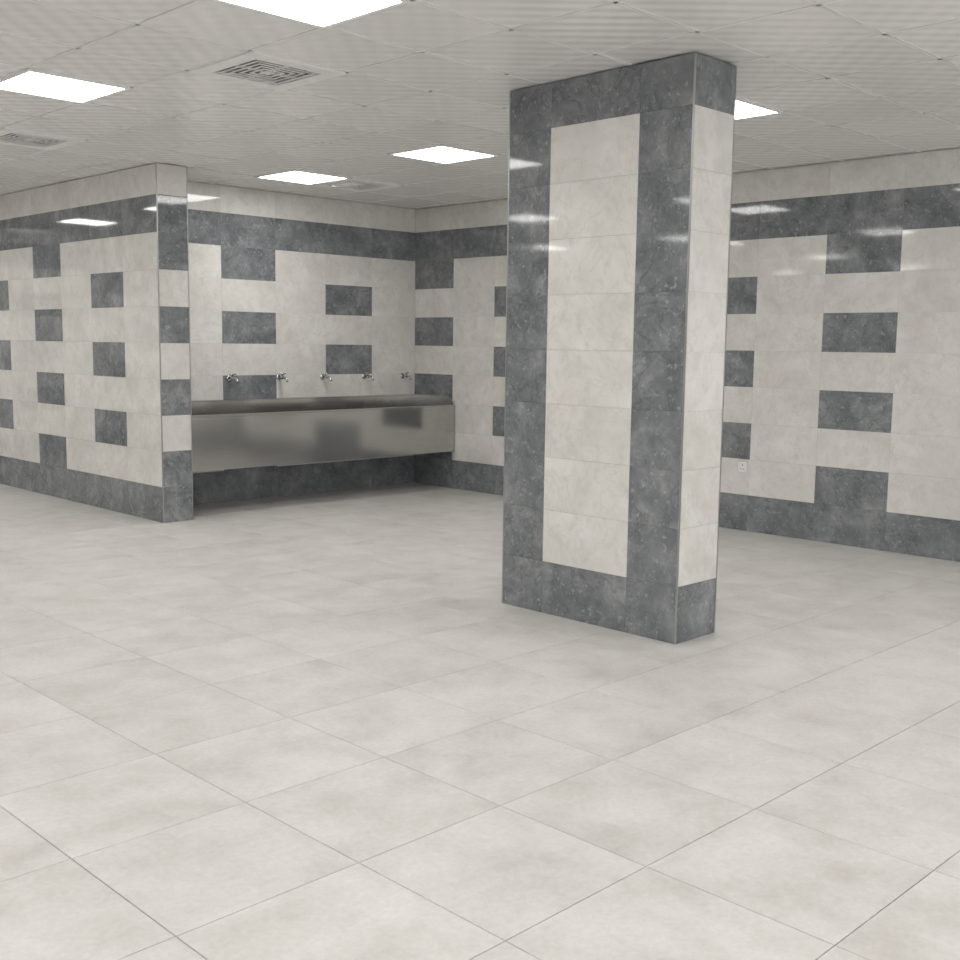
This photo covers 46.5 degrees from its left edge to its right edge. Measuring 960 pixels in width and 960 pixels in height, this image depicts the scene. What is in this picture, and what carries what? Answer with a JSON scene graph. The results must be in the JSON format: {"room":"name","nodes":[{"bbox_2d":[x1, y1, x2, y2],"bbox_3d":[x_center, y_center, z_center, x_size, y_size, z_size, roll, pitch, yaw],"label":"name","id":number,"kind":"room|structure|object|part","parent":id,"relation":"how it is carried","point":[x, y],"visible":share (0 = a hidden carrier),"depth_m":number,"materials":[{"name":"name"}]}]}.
{"room":"public washroom","nodes":[
{"label":"public washroom","id":0,"kind":"room"},
{"bbox_2d":[0,163,193,522],"bbox_3d":[-4.559,-1.381,11.309,0.283,2.942,5.738,-6,10,-45],"label":"wall partition","id":1,"kind":"structure","parent":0,"point":[95,356],"depth_m":9.94,"materials":[{"name":"tile"}]},
{"bbox_2d":[187,181,415,504],"bbox_3d":[-1.899,-1.370,11.089,3.180,3.042,0.200,-6,10,-45],"label":"wall","id":2,"kind":"structure","parent":0,"point":[304,288],"depth_m":11.02,"materials":[{"name":"tile"}]},
{"bbox_2d":[226,374,238,382],"bbox_3d":[-2.312,-0.953,10.479,0.073,0.088,0.153,-6,10,-45],"label":"tap","id":3,"kind":"object","parent":2,"relation":"attached to","point":[229,377],"visible":1,"depth_m":10.48,"materials":[{"name":"silver metal"}]},
{"bbox_3d":[-2.309,-0.939,10.477,0.034,0.060,0.144,-6,10,-45],"label":"spout","id":4,"kind":"part","parent":3,"relation":"part of","materials":[{"name":"silver metal"}]},
{"bbox_2d":[276,373,287,381],"bbox_3d":[-1.915,-0.996,10.871,0.073,0.088,0.153,-6,10,-45],"label":"tap","id":5,"kind":"object","parent":2,"relation":"attached to","point":[278,377],"visible":1,"depth_m":10.87,"materials":[{"name":"silver metal"}]},
{"bbox_3d":[-1.912,-0.982,10.870,0.034,0.060,0.144,-6,10,-45],"label":"spout","id":6,"kind":"part","parent":5,"relation":"part of","materials":[{"name":"silver metal"}]},
{"bbox_2d":[191,394,416,414],"bbox_3d":[-1.803,-0.581,11.098,3.113,0.475,0.050,-6,10,-45],"label":"backsplash","id":7,"kind":"structure","parent":2,"relation":"attached to","point":[232,406],"depth_m":11.09,"materials":[{"name":"silver metal"}]},
{"bbox_2d":[191,394,454,471],"bbox_3d":[-1.598,-0.480,10.901,3.113,0.622,0.654,-6,10,-45],"label":"sink","id":8,"kind":"object","parent":2,"relation":"attached to","point":[232,433],"visible":0.81,"depth_m":10.66,"materials":[{"name":"silver metal"}]},
{"bbox_2d":[320,373,331,381],"bbox_3d":[-1.540,-1.036,11.243,0.073,0.088,0.153,-6,10,-45],"label":"tap","id":9,"kind":"object","parent":2,"relation":"attached to","point":[322,376],"visible":1,"depth_m":11.24,"materials":[{"name":"silver metal"}]},
{"bbox_3d":[-1.537,-1.022,11.241,0.034,0.060,0.144,-6,10,-45],"label":"spout","id":10,"kind":"part","parent":9,"relation":"part of","materials":[{"name":"silver metal"}]},
{"bbox_2d":[362,372,373,380],"bbox_3d":[-1.157,-1.078,11.621,0.073,0.088,0.153,-6,10,-45],"label":"tap","id":11,"kind":"object","parent":2,"relation":"attached to","point":[364,376],"visible":1,"depth_m":11.62,"materials":[{"name":"silver metal"}]},
{"bbox_3d":[-1.154,-1.063,11.620,0.034,0.060,0.144,-6,10,-45],"label":"spout","id":12,"kind":"part","parent":11,"relation":"part of","materials":[{"name":"silver metal"}]},
{"bbox_2d":[400,372,411,379],"bbox_3d":[-0.785,-1.118,11.989,0.073,0.088,0.153,-6,10,-45],"label":"tap","id":13,"kind":"object","parent":2,"relation":"attached to","point":[402,375],"visible":1,"depth_m":11.99,"materials":[{"name":"silver metal"}]},
{"bbox_2d":[0,483,959,959],"bbox_3d":[-2.517,1.064,4.252,14.400,0.150,19.400,-6,10,-45],"label":"floor","id":14,"kind":"structure","parent":0,"point":[320,725],"depth_m":4.23,"materials":[{"name":"tile"}]},
{"bbox_2d":[0,0,959,208],"bbox_3d":[-2.477,-2.030,3.874,14.400,0.200,19.400,-6,10,-45],"label":"ceiling","id":15,"kind":"structure","parent":0,"point":[849,79],"depth_m":6.02,"materials":[{"name":"plastic"}]},
{"bbox_2d":[0,128,86,149],"bbox_3d":[-3.245,-2.460,8.027,0.592,0.041,0.592,-6,10,-45],"label":"ceiling air vent","id":16,"kind":"object","parent":15,"relation":"attached to","point":[26,136],"depth_m":8.02,"materials":[{"name":"white metal"}]},
{"bbox_2d":[0,69,130,103],"bbox_3d":[-2.401,-2.242,6.341,0.592,0.034,0.592,-6,10,-45],"label":"frame","id":17,"kind":"object","parent":15,"relation":"attached to","point":[17,74],"visible":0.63,"depth_m":6.24,"materials":[{"name":"white metal"}]},
{"bbox_2d":[0,72,121,101],"bbox_3d":[-2.401,-2.229,6.343,0.544,0.001,0.544,-6,10,-45],"label":"diffuser","id":18,"kind":"object","parent":17,"relation":"attached to","point":[30,82],"visible":1,"depth_m":6.34,"materials":[{"name":"white plastic"}]},
{"bbox_2d":[188,51,345,90],"bbox_3d":[-1.129,-2.176,5.919,0.592,0.041,0.592,-6,10,-45],"label":"ceiling air vent","id":19,"kind":"object","parent":15,"relation":"attached to","point":[251,62],"depth_m":5.90,"materials":[{"name":"white metal"}]},
{"bbox_2d":[254,170,350,184],"bbox_3d":[-1.543,-2.642,9.710,0.592,0.034,0.592,-6,10,-45],"label":"frame","id":20,"kind":"object","parent":15,"relation":"attached to","point":[260,176],"visible":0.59,"depth_m":9.63,"materials":[{"name":"white metal"}]},
{"bbox_2d":[262,171,343,183],"bbox_3d":[-1.543,-2.629,9.711,0.544,0.001,0.544,-6,10,-45],"label":"diffuser","id":21,"kind":"object","parent":20,"relation":"attached to","point":[301,177],"visible":1,"depth_m":9.72,"materials":[{"name":"white plastic"}]},
{"bbox_2d":[213,0,409,28],"bbox_3d":[-0.708,-2.015,4.655,0.592,0.034,0.592,-6,10,-45],"label":"frame","id":22,"kind":"object","parent":15,"relation":"attached to","point":[402,2],"visible":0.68,"depth_m":4.84,"materials":[{"name":"white metal"}]},
{"bbox_2d":[225,0,400,25],"bbox_3d":[-0.708,-2.002,4.657,0.544,0.001,0.544,-6,10,-45],"label":"diffuser","id":23,"kind":"object","parent":22,"relation":"attached to","point":[320,12],"visible":1,"depth_m":4.76,"materials":[{"name":"white plastic"}]},
{"bbox_2d":[312,178,402,191],"bbox_3d":[-1.118,-2.689,10.130,0.592,0.041,0.592,-6,10,-45],"label":"ceiling air vent","id":24,"kind":"object","parent":15,"relation":"attached to","point":[351,184],"depth_m":10.11,"materials":[{"name":"white metal"}]},
{"bbox_2d":[388,145,498,163],"bbox_3d":[-0.274,-2.471,8.445,0.592,0.034,0.592,-6,10,-45],"label":"frame","id":25,"kind":"object","parent":15,"relation":"attached to","point":[393,154],"visible":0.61,"depth_m":8.36,"materials":[{"name":"white metal"}]},
{"bbox_2d":[395,147,491,162],"bbox_3d":[-0.274,-2.459,8.446,0.544,0.001,0.544,-6,10,-45],"label":"diffuser","id":26,"kind":"object","parent":25,"relation":"attached to","point":[438,154],"visible":1,"depth_m":8.45,"materials":[{"name":"white plastic"}]},
{"bbox_2d":[735,98,783,119],"bbox_3d":[1.419,-2.244,6.758,0.592,0.034,0.592,-6,10,-45],"label":"frame","id":27,"kind":"object","parent":15,"relation":"attached to","point":[737,99],"visible":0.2,"depth_m":6.67,"materials":[{"name":"white metal"}]},
{"bbox_2d":[735,101,775,118],"bbox_3d":[1.418,-2.231,6.760,0.544,0.001,0.544,-6,10,-45],"label":"diffuser","id":28,"kind":"object","parent":27,"relation":"attached to","point":[742,109],"visible":0.2,"depth_m":6.73,"materials":[{"name":"white plastic"}]},
{"bbox_2d":[502,52,736,644],"bbox_3d":[0.715,-0.683,6.150,0.363,2.942,1.246,-6,10,-45],"label":"tiled column","id":29,"kind":"structure","parent":0,"point":[620,180],"depth_m":5.89,"materials":[{"name":"tile"}]},
{"bbox_2d":[414,147,959,561],"bbox_3d":[4.229,-0.835,7.350,0.200,3.042,14.200,-6,10,-45],"label":"wall","id":30,"kind":"structure","parent":0,"point":[842,383],"depth_m":8.79,"materials":[{"name":"tile"}]},
{"bbox_2d":[738,462,747,472],"bbox_3d":[2.196,-0.108,9.335,0.011,0.086,0.086,-6,10,-45],"label":"wall socket","id":31,"kind":"object","parent":30,"relation":"attached to","point":[742,466],"visible":1,"depth_m":9.33,"materials":[{"name":"white plastic"}]}
]}

